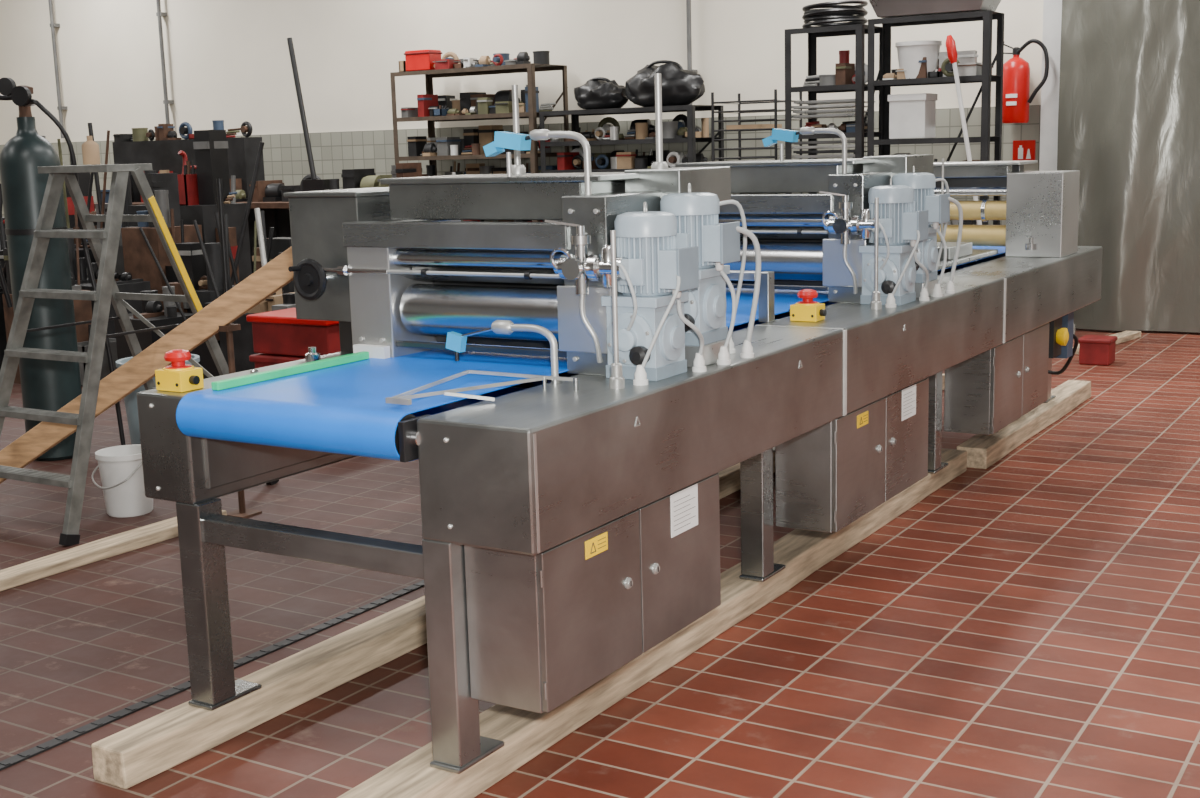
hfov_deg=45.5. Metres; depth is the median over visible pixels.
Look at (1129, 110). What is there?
metal door
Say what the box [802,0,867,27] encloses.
coiled hose
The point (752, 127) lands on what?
wire rack
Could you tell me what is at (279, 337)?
crate
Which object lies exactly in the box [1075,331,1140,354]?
batten
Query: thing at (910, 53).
plastic bucket
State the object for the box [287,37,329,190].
broom
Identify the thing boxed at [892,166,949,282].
motor
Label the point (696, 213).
motor
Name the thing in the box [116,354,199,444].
bin
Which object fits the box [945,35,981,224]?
broom
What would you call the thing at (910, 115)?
box
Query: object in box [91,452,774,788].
wooden beam
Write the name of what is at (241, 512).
stand
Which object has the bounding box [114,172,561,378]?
heap
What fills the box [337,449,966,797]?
wooden beam
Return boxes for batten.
[0,510,226,591]
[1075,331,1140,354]
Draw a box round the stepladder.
[0,163,278,545]
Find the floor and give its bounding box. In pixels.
[0,328,1199,797]
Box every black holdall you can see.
[574,77,628,109]
[625,60,704,106]
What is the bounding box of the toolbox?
[404,49,441,70]
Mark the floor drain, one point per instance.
(87, 728)
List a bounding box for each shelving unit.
[390,51,569,221]
[539,105,723,221]
[785,24,881,193]
[867,10,1003,224]
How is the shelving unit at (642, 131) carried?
on the floor
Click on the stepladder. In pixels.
(105, 254)
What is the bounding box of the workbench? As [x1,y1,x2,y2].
[94,120,421,273]
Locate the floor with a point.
(1029, 627)
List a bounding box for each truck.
[178,150,196,173]
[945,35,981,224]
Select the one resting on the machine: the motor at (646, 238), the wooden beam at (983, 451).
the motor at (646, 238)
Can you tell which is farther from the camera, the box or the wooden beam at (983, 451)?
the box
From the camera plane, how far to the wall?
15.24 m
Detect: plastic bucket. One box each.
[92,445,152,516]
[895,40,941,78]
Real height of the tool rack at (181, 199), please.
1.878 m
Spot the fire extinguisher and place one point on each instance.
(1016, 71)
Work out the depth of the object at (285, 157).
14.27 m
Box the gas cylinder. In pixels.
[0,78,125,460]
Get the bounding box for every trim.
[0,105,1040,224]
[1039,0,1061,170]
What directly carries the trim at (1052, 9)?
attached to the wall
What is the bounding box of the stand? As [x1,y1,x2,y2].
[218,324,261,517]
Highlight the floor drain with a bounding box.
[0,580,423,770]
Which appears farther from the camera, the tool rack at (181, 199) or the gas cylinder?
the tool rack at (181, 199)
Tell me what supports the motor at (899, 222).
on the machine
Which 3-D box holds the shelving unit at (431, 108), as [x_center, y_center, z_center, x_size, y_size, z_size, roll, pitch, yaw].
[-1.159,-2.159,14.116,1.695,2.542,0.623,5,12,31]
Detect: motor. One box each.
[601,202,698,380]
[660,183,739,345]
[859,178,928,305]
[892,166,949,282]
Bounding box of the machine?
[137,73,1102,773]
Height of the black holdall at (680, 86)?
0.402 m
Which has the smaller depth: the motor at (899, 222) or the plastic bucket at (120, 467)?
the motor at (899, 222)
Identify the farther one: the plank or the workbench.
the workbench
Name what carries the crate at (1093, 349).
on the floor
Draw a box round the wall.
[0,0,1043,144]
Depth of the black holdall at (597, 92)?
13.11 m
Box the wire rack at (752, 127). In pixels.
[711,89,801,193]
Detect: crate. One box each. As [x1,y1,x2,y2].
[246,308,340,368]
[1078,335,1117,365]
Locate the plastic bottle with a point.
(90, 152)
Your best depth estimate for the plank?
6.25 m
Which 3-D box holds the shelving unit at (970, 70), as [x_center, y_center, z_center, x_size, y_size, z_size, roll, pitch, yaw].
[2.537,-1.642,10.869,0.938,2.450,0.385,5,12,31]
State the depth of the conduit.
16.76 m
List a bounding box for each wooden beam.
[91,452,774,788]
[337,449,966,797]
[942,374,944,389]
[957,380,1090,468]
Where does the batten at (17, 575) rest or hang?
on the floor
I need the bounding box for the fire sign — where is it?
[1013,140,1035,160]
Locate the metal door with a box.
[1057,0,1199,332]
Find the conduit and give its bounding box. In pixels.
[48,0,697,137]
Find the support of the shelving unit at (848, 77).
on the floor
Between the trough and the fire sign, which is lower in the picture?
the fire sign
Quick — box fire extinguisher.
[1002,39,1048,123]
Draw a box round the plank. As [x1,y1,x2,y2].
[0,246,292,483]
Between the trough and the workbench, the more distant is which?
the workbench
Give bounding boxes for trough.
[869,0,1000,17]
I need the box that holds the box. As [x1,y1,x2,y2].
[888,93,937,138]
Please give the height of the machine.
1.669 m
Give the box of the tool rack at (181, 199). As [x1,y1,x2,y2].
[0,123,263,386]
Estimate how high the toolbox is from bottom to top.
0.195 m
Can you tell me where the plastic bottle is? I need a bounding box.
[82,136,99,164]

